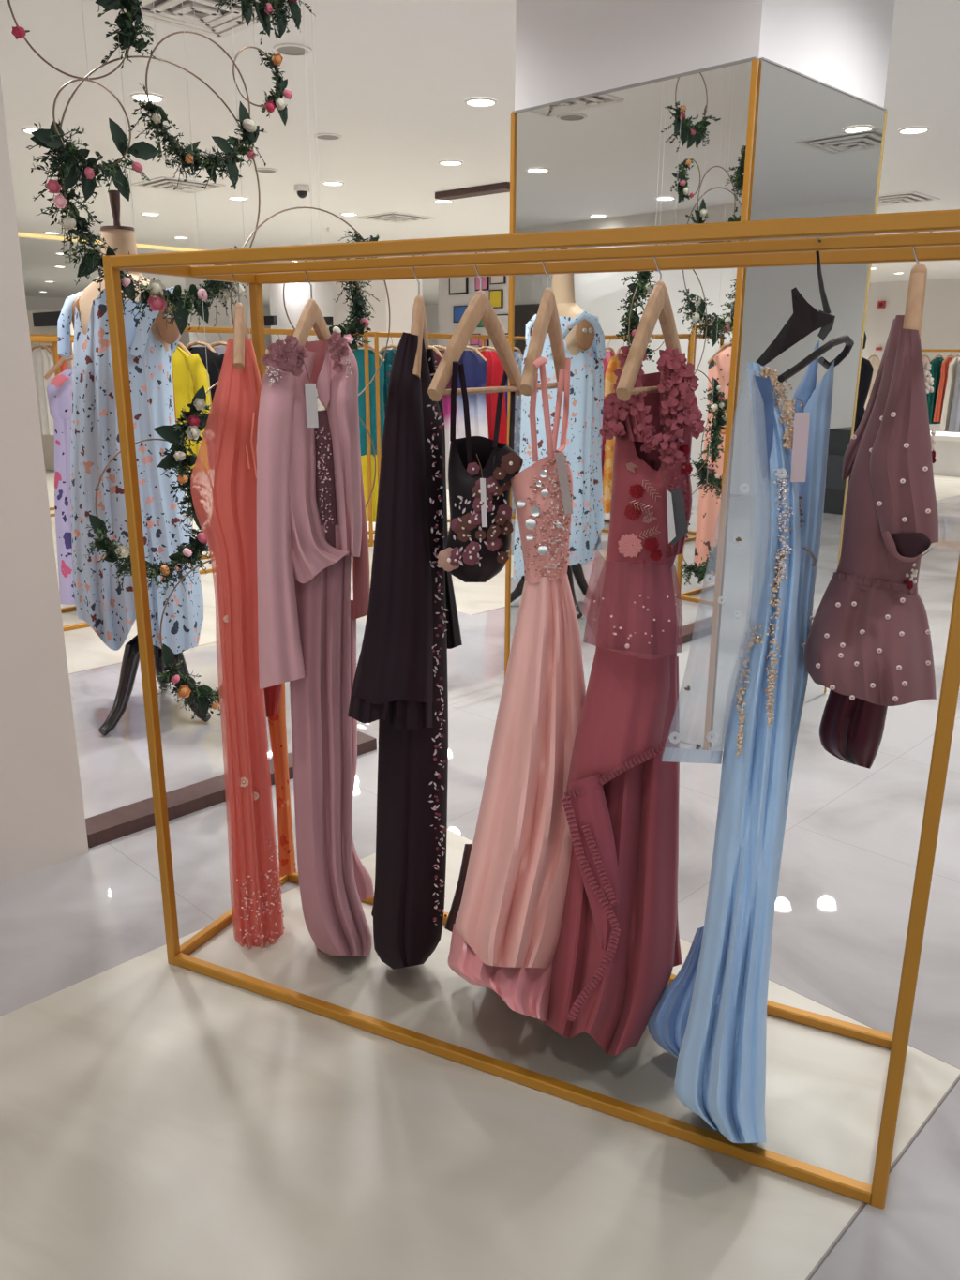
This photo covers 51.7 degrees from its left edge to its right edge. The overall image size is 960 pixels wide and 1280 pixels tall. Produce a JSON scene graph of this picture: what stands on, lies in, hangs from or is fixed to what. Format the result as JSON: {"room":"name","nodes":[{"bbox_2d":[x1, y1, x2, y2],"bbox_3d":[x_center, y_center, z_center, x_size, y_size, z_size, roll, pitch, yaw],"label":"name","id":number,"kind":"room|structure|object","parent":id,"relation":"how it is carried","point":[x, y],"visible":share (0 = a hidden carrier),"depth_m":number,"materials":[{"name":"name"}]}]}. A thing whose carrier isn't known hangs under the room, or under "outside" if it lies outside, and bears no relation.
{"room":"clothing store","nodes":[
{"label":"clothing store","id":0,"kind":"room"},
{"bbox_2d":[0,77,89,883],"bbox_3d":[-3.242,-0.276,0.808,0.135,3.050,5.620,15,22,42],"label":"wall","id":1,"kind":"structure","parent":0,"point":[42,820],"depth_m":2.84,"materials":[{"name":"paint"}]},
{"bbox_2d":[27,308,74,470],"bbox_3d":[-5.716,-3.328,13.300,1.740,2.086,0.160,15,22,42],"label":"wall","id":2,"kind":"structure","parent":0,"point":[48,444],"depth_m":13.24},
{"bbox_2d":[32,311,60,326],"bbox_3d":[-5.525,-4.119,12.709,0.903,0.170,0.060,15,22,42],"label":"screen","id":3,"kind":"object","parent":2,"relation":"attached to","point":[40,319],"visible":0.64,"depth_m":12.71,"materials":[{"name":"black plastic"}]},
{"bbox_2d":[25,296,271,366],"bbox_3d":[-14.663,-6.922,24.062,0.200,3.050,31.000,15,22,42],"label":"wall","id":4,"kind":"structure","parent":0,"point":[33,303],"depth_m":26.67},
{"bbox_2d":[185,277,252,346],"bbox_3d":[-4.978,-5.556,19.406,1.460,3.050,0.700,15,22,42],"label":"column","id":5,"kind":"structure","parent":0,"point":[223,320],"depth_m":18.79,"materials":[{"name":"white paint"}]},
{"bbox_2d":[269,257,367,410],"bbox_3d":[-2.675,-4.734,16.546,1.754,3.050,0.700,15,22,42],"label":"column","id":6,"kind":"structure","parent":0,"point":[296,295],"depth_m":16.00,"materials":[{"name":"white paint"}]},
{"bbox_2d":[365,255,422,350],"bbox_3d":[-1.249,-4.191,14.653,0.441,3.050,0.700,15,22,42],"label":"column","id":7,"kind":"structure","parent":0,"point":[402,293],"depth_m":14.25,"materials":[{"name":"white paint"}]},
{"bbox_2d":[438,275,509,351],"bbox_3d":[0.129,-4.560,16.253,2.210,2.900,0.130,15,22,42],"label":"wall","id":8,"kind":"structure","parent":0,"point":[446,302],"depth_m":16.45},
{"bbox_2d":[449,277,468,295],"bbox_3d":[-0.356,-5.875,16.256,0.438,0.376,0.028,15,22,42],"label":"wall tile","id":9,"kind":"structure","parent":8,"relation":"attached to","point":[457,285],"depth_m":16.25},
{"bbox_2d":[453,305,467,322],"bbox_3d":[-0.311,-5.382,16.348,0.352,0.264,0.028,15,22,42],"label":"wall tile","id":10,"kind":"structure","parent":8,"relation":"attached to","point":[459,310],"depth_m":16.37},
{"bbox_2d":[474,276,489,290],"bbox_3d":[0.029,-5.760,15.894,0.294,0.283,0.028,15,22,42],"label":"wall tile","id":11,"kind":"structure","parent":8,"relation":"attached to","point":[485,279],"depth_m":15.87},
{"bbox_2d":[489,289,503,308],"bbox_3d":[0.252,-5.426,15.758,0.288,0.282,0.028,15,22,42],"label":"wall tile","id":12,"kind":"structure","parent":8,"relation":"attached to","point":[496,296],"depth_m":15.73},
{"bbox_2d":[489,275,506,285],"bbox_3d":[0.280,-5.755,15.638,0.325,0.251,0.028,15,22,42],"label":"wall tile","id":13,"kind":"structure","parent":8,"relation":"attached to","point":[501,279],"depth_m":15.63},
{"bbox_2d":[496,314,508,334],"bbox_3d":[0.342,-5.029,15.776,0.368,0.313,0.028,15,22,42],"label":"wall tile","id":14,"kind":"structure","parent":8,"relation":"attached to","point":[503,318],"depth_m":15.71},
{"bbox_2d":[0,468,959,1279],"bbox_3d":[-1.219,-1.727,11.735,38.000,0.100,31.000,15,22,42],"label":"floor","id":15,"kind":"structure","parent":0,"point":[159,1120],"depth_m":2.17,"materials":[{"name":"tile"}]},
{"bbox_2d":[30,333,74,516],"bbox_3d":[-4.149,-2.115,9.757,0.450,1.700,1.719,15,22,42],"label":"clothes rack","id":16,"kind":"object","parent":15,"relation":"on","point":[31,335],"visible":0.06,"depth_m":9.33,"materials":[{"name":"gold metal"}]},
{"bbox_2d":[30,344,52,355],"bbox_3d":[-4.216,-2.797,9.479,0.396,0.219,0.034,6,17,21],"label":"wooden hanger","id":17,"kind":"object","parent":16,"relation":"hanging from","point":[33,348],"visible":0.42,"depth_m":9.46,"materials":[{"name":"brown wood"}]},
{"bbox_2d":[31,348,55,435],"bbox_3d":[-4.215,-2.404,9.599,0.398,0.800,0.189,8,18,25],"label":"blouse","id":18,"kind":"object","parent":17,"relation":"hanging from","point":[42,359],"visible":0.52,"depth_m":9.52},
{"bbox_2d":[30,336,90,631],"bbox_3d":[-2.781,-0.789,5.284,0.450,1.600,1.400,15,22,42],"label":"clothes rack","id":19,"kind":"object","parent":15,"relation":"on","point":[43,339],"visible":0.2,"depth_m":5.67,"materials":[{"name":"gold metal"}]},
{"bbox_2d":[44,354,73,379],"bbox_3d":[-2.275,-1.580,5.586,0.396,0.219,0.034,0,16,0],"label":"wooden hanger","id":20,"kind":"object","parent":19,"relation":"hanging from","point":[62,360],"visible":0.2,"depth_m":5.59,"materials":[{"name":"brown wood"}]},
{"bbox_2d":[46,369,75,604],"bbox_3d":[-2.279,-0.879,5.793,0.499,1.360,0.165,-1,16,-5],"label":"gown","id":21,"kind":"object","parent":20,"relation":"hanging from","point":[59,389],"visible":0.38,"depth_m":5.73,"materials":[{"name":"fabric"}]},
{"bbox_2d":[72,190,210,736],"bbox_3d":[-1.453,-0.708,4.087,0.454,2.102,0.574,-7,17,-23],"label":"mannequin","id":22,"kind":"object","parent":15,"relation":"on","point":[118,236],"visible":0.34,"depth_m":3.87},
{"bbox_2d":[57,286,203,654],"bbox_3d":[-1.439,-0.615,4.059,0.563,1.568,0.532,8,18,25],"label":"floral dress","id":23,"kind":"object","parent":22,"relation":"attached to","point":[100,601],"visible":0.76,"depth_m":3.88,"materials":[{"name":"fabric"}]},
{"bbox_2d":[85,730,376,847],"bbox_3d":[-0.865,0.513,3.570,0.118,0.046,1.175,15,22,42],"label":"plinth","id":24,"kind":"object","parent":15,"relation":"on","point":[122,821],"visible":0.5,"depth_m":3.34,"materials":[{"name":"brown wood"}]},
{"bbox_2d":[171,326,373,573],"bbox_3d":[-1.662,-1.481,7.561,0.500,1.700,1.719,15,22,42],"label":"clothes rack","id":25,"kind":"object","parent":15,"relation":"on","point":[230,330],"visible":0.13,"depth_m":7.80,"materials":[{"name":"gold metal"}]},
{"bbox_2d":[177,342,192,355],"bbox_3d":[-2.145,-2.051,6.886,0.396,0.218,0.034,7,17,23],"label":"wooden hanger","id":26,"kind":"object","parent":25,"relation":"hanging from","point":[180,344],"visible":0.16,"depth_m":6.84,"materials":[{"name":"brown wood"}]},
{"bbox_2d":[171,346,211,471],"bbox_3d":[-2.143,-1.634,7.012,0.599,0.850,0.170,8,18,25],"label":"yellow top","id":27,"kind":"object","parent":26,"relation":"hanging from","point":[189,371],"visible":0.34,"depth_m":6.87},
{"bbox_2d":[185,331,216,352],"bbox_3d":[-2.000,-2.091,7.027,0.396,0.218,0.034,7,17,23],"label":"wooden hanger","id":28,"kind":"object","parent":25,"relation":"hanging from","point":[190,344],"visible":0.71,"depth_m":7.01,"materials":[{"name":"brown wood"}]},
{"bbox_2d":[187,346,225,468],"bbox_3d":[-2.001,-1.673,7.149,0.639,0.850,0.166,8,18,25],"label":"jacket","id":29,"kind":"object","parent":28,"relation":"hanging from","point":[215,361],"visible":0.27,"depth_m":7.00,"materials":[{"name":"fabric"}]},
{"bbox_2d":[357,331,508,542],"bbox_3d":[-0.398,-1.825,8.795,0.500,1.700,1.719,15,22,42],"label":"clothes rack","id":30,"kind":"object","parent":15,"relation":"on","point":[376,335],"visible":0.25,"depth_m":8.02,"materials":[{"name":"gold metal"}]},
{"bbox_2d":[352,348,384,522],"bbox_3d":[-0.954,-1.693,8.248,0.440,1.400,0.165,8,18,25],"label":"dress","id":31,"kind":"object","parent":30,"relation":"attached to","point":[360,353],"visible":0.34,"depth_m":8.13,"materials":[{"name":"fabric"}]},
{"bbox_2d":[379,349,396,416],"bbox_3d":[-0.733,-1.922,8.416,0.400,1.050,0.175,8,18,25],"label":"dress","id":32,"kind":"object","parent":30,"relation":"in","point":[389,355],"visible":0.15,"depth_m":8.29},
{"bbox_2d":[433,340,446,350],"bbox_3d":[-0.378,-2.532,8.610,0.396,0.218,0.034,7,17,23],"label":"wooden hanger","id":33,"kind":"object","parent":30,"relation":"hanging from","point":[436,346],"visible":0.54,"depth_m":8.59,"materials":[{"name":"brown wood"}]},
{"bbox_2d":[433,349,459,490],"bbox_3d":[-0.376,-1.947,8.788,0.440,1.200,0.184,8,18,25],"label":"dress","id":34,"kind":"object","parent":33,"relation":"hanging from","point":[446,399],"visible":0.1,"depth_m":8.69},
{"bbox_2d":[465,346,487,361],"bbox_3d":[-0.119,-2.602,8.864,0.396,0.218,0.034,7,17,23],"label":"wooden hanger","id":35,"kind":"object","parent":30,"relation":"hanging from","point":[466,347],"visible":0.38,"depth_m":8.82,"materials":[{"name":"brown wood"}]},
{"bbox_2d":[456,350,488,438],"bbox_3d":[-0.118,-2.017,9.036,0.440,1.200,0.178,8,18,25],"label":"dress","id":36,"kind":"object","parent":35,"relation":"hanging from","point":[475,368],"visible":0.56,"depth_m":8.91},
{"bbox_2d":[480,350,507,444],"bbox_3d":[0.059,-1.992,9.229,0.479,1.350,0.162,8,18,25],"label":"gown","id":37,"kind":"object","parent":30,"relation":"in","point":[495,368],"visible":0.26,"depth_m":9.08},
{"bbox_2d":[102,209,959,1209],"bbox_3d":[0.083,0.058,2.161,1.719,1.700,0.502,8,18,25],"label":"clothes rack","id":38,"kind":"object","parent":15,"relation":"on","point":[939,246],"visible":0.89,"depth_m":1.95,"materials":[{"name":"gold metal"}]},
{"bbox_2d":[232,263,248,369],"bbox_3d":[-0.548,-0.740,2.260,0.030,0.236,0.158,-2,16,-8],"label":"wooden hanger","id":39,"kind":"object","parent":38,"relation":"hanging from","point":[240,327],"visible":0.91,"depth_m":2.23,"materials":[{"name":"wood"}]},
{"bbox_2d":[190,337,296,950],"bbox_3d":[-0.568,0.118,2.517,0.256,1.698,0.181,-15,22,-43],"label":"gown","id":40,"kind":"object","parent":39,"relation":"hanging from","point":[231,444],"visible":0.88,"depth_m":2.43,"materials":[{"name":"fabric"}]},
{"bbox_2d":[292,259,331,351],"bbox_3d":[-0.369,-0.715,2.175,0.035,0.236,0.272,3,16,11],"label":"wooden hanger","id":41,"kind":"object","parent":38,"relation":"hanging from","point":[311,316],"visible":0.7,"depth_m":2.15,"materials":[{"name":"wood"}]},
{"bbox_2d":[256,331,370,689],"bbox_3d":[-0.368,-0.284,2.275,0.312,0.809,0.182,-14,21,-42],"label":"cape top","id":42,"kind":"object","parent":41,"relation":"hanging from","point":[292,544],"visible":1,"depth_m":2.20,"materials":[{"name":"pink fabric"}]},
{"bbox_2d":[260,334,309,376],"bbox_3d":[-0.406,-0.592,2.062,0.102,0.084,0.033,-2,16,-10],"label":"flower","id":43,"kind":"object","parent":42,"relation":"on","point":[284,360],"depth_m":2.06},
{"bbox_2d":[326,331,348,374],"bbox_3d":[-0.306,-0.620,2.133,0.048,0.089,0.013,-2,16,-9],"label":"flower","id":44,"kind":"object","parent":42,"relation":"on","point":[340,348],"depth_m":2.13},
{"bbox_2d":[289,409,374,955],"bbox_3d":[-0.372,0.141,2.421,0.185,1.381,0.276,-1,16,-3],"label":"gown","id":45,"kind":"object","parent":38,"relation":"hanging from","point":[334,881],"visible":0.83,"depth_m":2.39,"materials":[{"name":"fabric"}]},
{"bbox_2d":[410,255,429,377],"bbox_3d":[-0.127,-0.672,2.063,0.033,0.255,0.178,1,16,2],"label":"wooden hanger","id":46,"kind":"object","parent":38,"relation":"hanging from","point":[419,327],"visible":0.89,"depth_m":2.03,"materials":[{"name":"wood"}]},
{"bbox_2d":[347,331,462,969],"bbox_3d":[-0.160,0.105,2.256,0.291,1.542,0.249,-4,16,-15],"label":"gown","id":47,"kind":"object","parent":46,"relation":"hanging from","point":[400,679],"visible":0.97,"depth_m":2.15,"materials":[{"name":"black fabric"}]},
{"bbox_2d":[427,252,522,401],"bbox_3d":[0.002,-0.638,2.007,0.036,0.288,0.412,8,18,25],"label":"wooden hanger","id":48,"kind":"object","parent":38,"relation":"hanging from","point":[480,308],"visible":0.93,"depth_m":1.97,"materials":[{"name":"wood"}]},
{"bbox_2d":[436,361,523,582],"bbox_3d":[-0.004,-0.351,2.108,0.176,0.477,0.342,0,16,-2],"label":"embroidered bustier","id":49,"kind":"object","parent":48,"relation":"hanging from","point":[481,469],"visible":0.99,"depth_m":2.04,"materials":[{"name":"black fabric"}]},
{"bbox_2d":[493,444,523,486],"bbox_3d":[0.057,-0.354,2.016,0.061,0.088,0.062,1,16,1],"label":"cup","id":50,"kind":"object","parent":49,"relation":"on","point":[507,463],"depth_m":1.98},
{"bbox_2d":[519,249,566,395],"bbox_3d":[0.133,-0.626,1.943,0.036,0.276,0.333,5,16,15],"label":"wooden hanger","id":51,"kind":"object","parent":38,"relation":"hanging from","point":[548,319],"visible":0.91,"depth_m":1.90,"materials":[{"name":"wood"}]},
{"bbox_2d":[444,357,586,1022],"bbox_3d":[0.090,0.173,2.112,0.326,1.494,0.457,-1,16,-4],"label":"gown","id":52,"kind":"object","parent":51,"relation":"hanging from","point":[504,919],"visible":0.94,"depth_m":2.05,"materials":[{"name":"pink fabric"}]},
{"bbox_2d":[616,243,681,401],"bbox_3d":[0.334,-0.596,1.849,0.036,0.280,0.392,8,18,25],"label":"wooden hanger","id":53,"kind":"object","parent":38,"relation":"hanging from","point":[658,306],"visible":0.82,"depth_m":1.78,"materials":[{"name":"wood"}]},
{"bbox_2d":[542,346,705,1055],"bbox_3d":[0.327,0.256,2.059,0.391,1.664,0.318,-4,16,-15],"label":"gown","id":54,"kind":"object","parent":53,"relation":"hanging from","point":[618,949],"visible":0.93,"depth_m":1.96,"materials":[{"name":"red"}]},
{"bbox_2d":[617,533,643,557],"bbox_3d":[0.289,-0.181,1.900,0.048,0.045,0.013,0,16,-2],"label":"flower","id":55,"kind":"object","parent":54,"relation":"on","point":[629,545],"depth_m":1.90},
{"bbox_2d":[623,503,642,521],"bbox_3d":[0.290,-0.242,1.877,0.034,0.033,0.012,1,16,1],"label":"flower","id":56,"kind":"object","parent":54,"relation":"on","point":[632,512],"depth_m":1.88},
{"bbox_2d":[629,483,644,498],"bbox_3d":[0.294,-0.279,1.861,0.029,0.029,0.010,1,16,1],"label":"flower","id":57,"kind":"object","parent":54,"relation":"on","point":[636,490],"depth_m":1.86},
{"bbox_2d":[644,537,659,552],"bbox_3d":[0.328,-0.181,1.890,0.030,0.029,0.011,1,16,1],"label":"flower","id":58,"kind":"object","parent":54,"relation":"on","point":[651,544],"depth_m":1.89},
{"bbox_2d":[649,549,662,561],"bbox_3d":[0.338,-0.162,1.897,0.025,0.024,0.009,1,16,1],"label":"flower","id":59,"kind":"object","parent":54,"relation":"on","point":[655,555],"depth_m":1.89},
{"bbox_2d":[678,444,690,455],"bbox_3d":[0.384,-0.356,1.858,0.023,0.022,0.009,-1,16,-6],"label":"flower","id":60,"kind":"object","parent":54,"relation":"on","point":[685,448],"depth_m":1.86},
{"bbox_2d":[680,462,692,475],"bbox_3d":[0.389,-0.323,1.867,0.027,0.026,0.010,0,16,1],"label":"flower","id":61,"kind":"object","parent":54,"relation":"on","point":[686,469],"depth_m":1.87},
{"bbox_2d":[755,238,854,382],"bbox_3d":[0.560,-0.563,1.684,0.055,0.240,0.332,14,21,39],"label":"hanger","id":62,"kind":"object","parent":38,"relation":"hanging from","point":[805,319],"visible":0.94,"depth_m":1.66,"materials":[{"name":"plastic"}]},
{"bbox_2d":[647,340,834,1143],"bbox_3d":[0.462,0.233,1.844,0.265,1.527,0.502,5,17,16],"label":"gown","id":63,"kind":"object","parent":62,"relation":"hanging from","point":[712,1016],"visible":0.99,"depth_m":1.75,"materials":[{"name":"blue"}]},
{"bbox_2d":[903,231,933,338],"bbox_3d":[0.728,-0.578,1.652,0.036,0.205,0.130,8,18,25],"label":"wooden hanger","id":64,"kind":"object","parent":38,"relation":"hanging from","point":[916,292],"visible":0.8,"depth_m":1.62,"materials":[{"name":"wood"}]},
{"bbox_2d":[801,315,938,768],"bbox_3d":[0.713,-0.143,1.759,0.243,0.830,0.341,8,18,25],"label":"dress","id":65,"kind":"object","parent":64,"relation":"hanging from","point":[869,642],"visible":1,"depth_m":1.70,"materials":[{"name":"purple fabric"}]},
{"bbox_2d":[921,348,959,351],"bbox_3d":[8.332,-4.214,17.373,2.494,1.700,0.500,15,22,42],"label":"clothes rack","id":66,"kind":"object","parent":15,"relation":"on","point":[944,350],"visible":0.05,"depth_m":17.10,"materials":[{"name":"gold metal"}]},
{"bbox_3d":[7.247,-5.215,18.207,0.226,0.218,0.337,8,18,25],"label":"wooden hanger","id":67,"kind":"object","parent":66,"relation":"hanging from","visible":0},
{"bbox_2d":[864,357,880,409],"bbox_3d":[7.241,-4.533,18.404,0.483,1.400,0.206,-11,19,-34],"label":"coat","id":68,"kind":"object","parent":67,"relation":"hanging from","point":[875,361],"visible":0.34,"depth_m":18.26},
{"bbox_2d":[930,431,959,477],"bbox_3d":[6.274,-2.662,14.008,3.000,0.530,0.900,15,22,42],"label":"display table","id":69,"kind":"object","parent":15,"relation":"on","point":[947,445],"visible":0.06,"depth_m":13.42,"materials":[{"name":"white paint"}]},
{"bbox_2d":[0,0,959,307],"bbox_3d":[-1.204,-4.757,10.876,38.000,0.100,31.000,15,22,42],"label":"ceiling","id":70,"kind":"structure","parent":0,"point":[395,79],"depth_m":6.65,"materials":[{"name":"paint"}]},
{"bbox_2d":[7,0,161,79],"bbox_3d":[-1.087,-1.960,2.675,0.151,0.804,0.433,13,20,38],"label":"hoop","id":71,"kind":"object","parent":70,"relation":"hanging from","point":[127,33],"visible":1,"depth_m":2.83,"materials":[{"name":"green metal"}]},
{"bbox_2d":[26,3,159,201],"bbox_3d":[-1.085,-1.802,2.706,0.147,1.126,0.379,15,22,42],"label":"hoop","id":72,"kind":"object","parent":70,"relation":"hanging from","point":[51,137],"visible":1,"depth_m":2.81,"materials":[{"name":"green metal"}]},
{"bbox_2d":[17,232,198,251],"bbox_3d":[-5.288,-5.497,13.673,0.160,0.030,4.011,14,21,40],"label":"trim","id":73,"kind":"structure","parent":70,"relation":"attached to","point":[21,234],"depth_m":13.60,"materials":[{"name":"yellow"}]},
{"bbox_2d":[30,0,260,334],"bbox_3d":[-0.991,-1.683,2.943,0.744,1.483,0.199,-14,21,-40],"label":"hoop","id":74,"kind":"object","parent":70,"relation":"hanging from","point":[155,293],"visible":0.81,"depth_m":2.96,"materials":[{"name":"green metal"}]},
{"bbox_2d":[129,92,165,102],"bbox_3d":[-2.060,-3.357,6.127,0.207,0.010,0.207,8,18,25],"label":"recessed light","id":75,"kind":"object","parent":70,"relation":"in","point":[155,97],"visible":0.88,"depth_m":6.11,"materials":[{"name":"white"}]},
{"bbox_2d":[83,15,214,595],"bbox_3d":[-1.030,-1.263,2.981,0.530,2.311,0.162,-14,22,-42],"label":"hoop","id":76,"kind":"object","parent":70,"relation":"hanging from","point":[190,553],"visible":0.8,"depth_m":3.21,"materials":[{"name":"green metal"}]},
{"bbox_2d":[131,176,225,193],"bbox_3d":[-2.818,-4.231,9.242,0.644,0.035,0.644,15,22,42],"label":"ceiling vent","id":77,"kind":"object","parent":70,"relation":"in","point":[166,183],"visible":0.95,"depth_m":9.17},
{"bbox_2d":[156,0,222,720],"bbox_3d":[-0.897,-1.068,3.128,0.527,2.765,0.143,-15,22,-42],"label":"hoop","id":78,"kind":"object","parent":70,"relation":"hanging from","point":[187,686],"visible":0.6,"depth_m":3.33,"materials":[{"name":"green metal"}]},
{"bbox_2d":[101,0,288,37],"bbox_3d":[-1.299,-2.893,4.545,0.644,0.035,0.644,15,22,42],"label":"ceiling vent","id":79,"kind":"object","parent":70,"relation":"in","point":[208,21],"visible":0.71,"depth_m":4.60,"materials":[{"name":"metal"}]},
{"bbox_2d":[128,0,267,190],"bbox_3d":[-0.861,-1.908,2.951,0.464,1.053,0.163,-13,20,-38],"label":"hoop","id":80,"kind":"object","parent":70,"relation":"hanging from","point":[250,130],"visible":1,"depth_m":3.06,"materials":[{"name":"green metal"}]},
{"bbox_2d":[153,0,250,531],"bbox_3d":[-0.827,-1.397,3.181,0.182,2.160,0.651,11,19,33],"label":"hoop","id":81,"kind":"object","parent":70,"relation":"hanging from","point":[196,421],"visible":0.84,"depth_m":3.20,"materials":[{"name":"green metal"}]},
{"bbox_2d":[232,4,292,125],"bbox_3d":[-0.686,-2.070,3.093,0.103,0.817,0.206,8,18,25],"label":"hoop","id":82,"kind":"object","parent":70,"relation":"hanging from","point":[273,101],"visible":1,"depth_m":3.20,"materials":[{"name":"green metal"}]},
{"bbox_2d":[213,0,315,45],"bbox_3d":[-0.691,-2.191,3.077,0.164,0.576,0.360,13,20,38],"label":"hoop","id":83,"kind":"object","parent":70,"relation":"hanging from","point":[264,8],"visible":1,"depth_m":3.15,"materials":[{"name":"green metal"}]},
{"bbox_2d":[272,43,312,56],"bbox_3d":[-0.979,-3.080,5.168,0.200,0.009,0.200,8,18,25],"label":"ceiling speaker","id":84,"kind":"object","parent":70,"relation":"attached to","point":[286,49],"visible":0.98,"depth_m":5.15},
{"bbox_2d":[277,45,307,55],"bbox_3d":[-0.979,-3.078,5.168,0.162,0.001,0.164,8,18,25],"label":"grille","id":85,"kind":"object","parent":84,"relation":"attached to","point":[288,50],"depth_m":5.16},
{"bbox_2d":[294,184,310,198],"bbox_3d":[-1.666,-4.195,9.271,0.150,0.110,0.150,8,18,25],"label":"dome camera","id":86,"kind":"object","parent":70,"relation":"attached to","point":[302,190],"visible":1,"depth_m":9.23,"materials":[{"name":"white plastic"}]},
{"bbox_2d":[230,0,391,411],"bbox_3d":[-0.559,-1.649,3.294,0.142,1.736,0.672,12,20,37],"label":"hoop","id":87,"kind":"object","parent":70,"relation":"hanging from","point":[359,238],"visible":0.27,"depth_m":3.47,"materials":[{"name":"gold metal"}]},
{"bbox_2d":[314,133,342,139],"bbox_3d":[-1.103,-3.653,7.186,0.200,0.009,0.200,8,18,25],"label":"ceiling speaker","id":88,"kind":"object","parent":70,"relation":"attached to","point":[323,136],"visible":0.96,"depth_m":7.16},
{"bbox_2d":[283,0,380,356],"bbox_3d":[-0.514,-1.756,3.384,0.185,1.578,0.400,11,19,33],"label":"hoop","id":89,"kind":"object","parent":70,"relation":"hanging from","point":[357,325],"visible":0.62,"depth_m":3.62,"materials":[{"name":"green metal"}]},
{"bbox_2d":[302,3,376,507],"bbox_3d":[-0.584,-1.442,3.434,0.005,2.210,0.525,15,22,42],"label":"hoop","id":90,"kind":"object","parent":70,"relation":"hanging from","point":[303,4],"visible":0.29,"depth_m":3.75,"materials":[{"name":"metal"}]},
{"bbox_2d":[357,211,434,223],"bbox_3d":[-0.965,-4.811,11.317,0.644,0.035,0.644,15,22,42],"label":"ceiling vent","id":91,"kind":"object","parent":70,"relation":"in","point":[391,217],"visible":1,"depth_m":11.24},
{"bbox_2d":[435,181,510,200],"bbox_3d":[-0.046,-4.237,9.354,0.906,0.058,0.160,14,21,40],"label":"ceiling slot","id":92,"kind":"object","parent":70,"relation":"attached to","point":[499,188],"visible":0.81,"depth_m":9.29,"materials":[{"name":"brown wood"}]},
{"bbox_2d":[465,97,496,106],"bbox_3d":[0.006,-3.368,6.201,0.207,0.010,0.207,8,18,25],"label":"recessed light","id":93,"kind":"object","parent":70,"relation":"in","point":[474,101],"visible":1,"depth_m":6.19,"materials":[{"name":"white"}]},
{"bbox_2d":[877,191,940,206],"bbox_3d":[4.130,-4.369,9.845,0.644,0.035,0.644,15,22,42],"label":"ceiling vent","id":94,"kind":"object","parent":70,"relation":"in","point":[905,197],"visible":0.81,"depth_m":9.74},
{"bbox_2d":[898,126,930,134],"bbox_3d":[3.024,-3.551,6.896,0.207,0.010,0.207,8,18,25],"label":"recessed light","id":95,"kind":"object","parent":70,"relation":"in","point":[911,129],"visible":1,"depth_m":6.88,"materials":[{"name":"white"}]},
{"bbox_2d":[424,278,959,431],"bbox_3d":[8.342,-5.839,20.631,38.000,3.050,0.200,15,22,42],"label":"wall","id":96,"kind":"structure","parent":0,"point":[941,323],"depth_m":19.88,"materials":[{"name":"paint"}]},
{"bbox_2d":[514,0,895,749],"bbox_3d":[0.873,-1.231,4.246,1.100,3.050,0.980,15,22,42],"label":"wall pillar","id":97,"kind":"structure","parent":0,"point":[565,49],"depth_m":3.62,"materials":[{"name":"paint"}]},
{"bbox_2d":[504,56,758,750],"bbox_3d":[0.521,-0.853,3.981,1.111,2.457,0.021,15,22,42],"label":"mirror panel","id":98,"kind":"object","parent":97,"relation":"attached to","point":[678,150],"visible":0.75,"depth_m":3.80,"materials":[{"name":"silver glass"}]},
{"bbox_2d":[708,57,888,749],"bbox_3d":[1.271,-0.842,3.952,0.016,2.457,0.983,15,22,42],"label":"mirror panel","id":99,"kind":"object","parent":97,"relation":"attached to","point":[819,146],"visible":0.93,"depth_m":3.76,"materials":[{"name":"silver glass"}]},
{"bbox_2d":[848,331,873,483],"bbox_3d":[3.779,-2.237,10.119,0.600,1.790,0.653,8,18,25],"label":"gown","id":100,"kind":"object","parent":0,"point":[866,368],"visible":0.25,"depth_m":9.89,"materials":[{"name":"fabric"}]},
{"bbox_3d":[8.215,-4.951,17.289,0.226,0.218,0.337,8,18,25],"label":"wooden hanger","id":101,"kind":"object","parent":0,"visible":0},
{"bbox_2d":[933,357,952,421],"bbox_3d":[8.221,-4.407,17.429,0.439,1.100,0.196,-11,19,-34],"label":"dress","id":102,"kind":"object","parent":101,"relation":"hanging from","point":[941,395],"visible":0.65,"depth_m":17.34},
{"bbox_3d":[8.305,-4.926,17.203,0.226,0.218,0.337,8,18,25],"label":"wooden hanger","id":103,"kind":"object","parent":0,"visible":0},
{"bbox_2d":[939,357,959,431],"bbox_3d":[8.296,-4.294,17.397,0.436,1.300,0.194,-6,17,-22],"label":"dress","id":104,"kind":"object","parent":103,"relation":"hanging from","point":[953,366],"visible":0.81,"depth_m":17.29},
{"bbox_3d":[8.077,-4.988,17.419,0.226,0.218,0.337,8,18,25],"label":"wooden hanger","id":105,"kind":"object","parent":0,"visible":0},
{"bbox_2d":[926,357,944,424],"bbox_3d":[8.077,-4.423,17.574,0.481,1.150,0.200,-7,17,-24],"label":"dress","id":106,"kind":"object","parent":105,"relation":"hanging from","point":[936,368],"visible":0.57,"depth_m":17.48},
{"bbox_3d":[8.428,-4.892,17.087,0.226,0.218,0.337,8,18,25],"label":"wooden hanger","id":107,"kind":"object","parent":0,"visible":0},
{"bbox_2d":[948,361,959,432],"bbox_3d":[8.422,-4.162,17.299,0.524,1.500,0.198,-7,17,-23],"label":"gown","id":108,"kind":"object","parent":107,"relation":"hanging from","point":[955,419],"visible":0.82,"depth_m":17.20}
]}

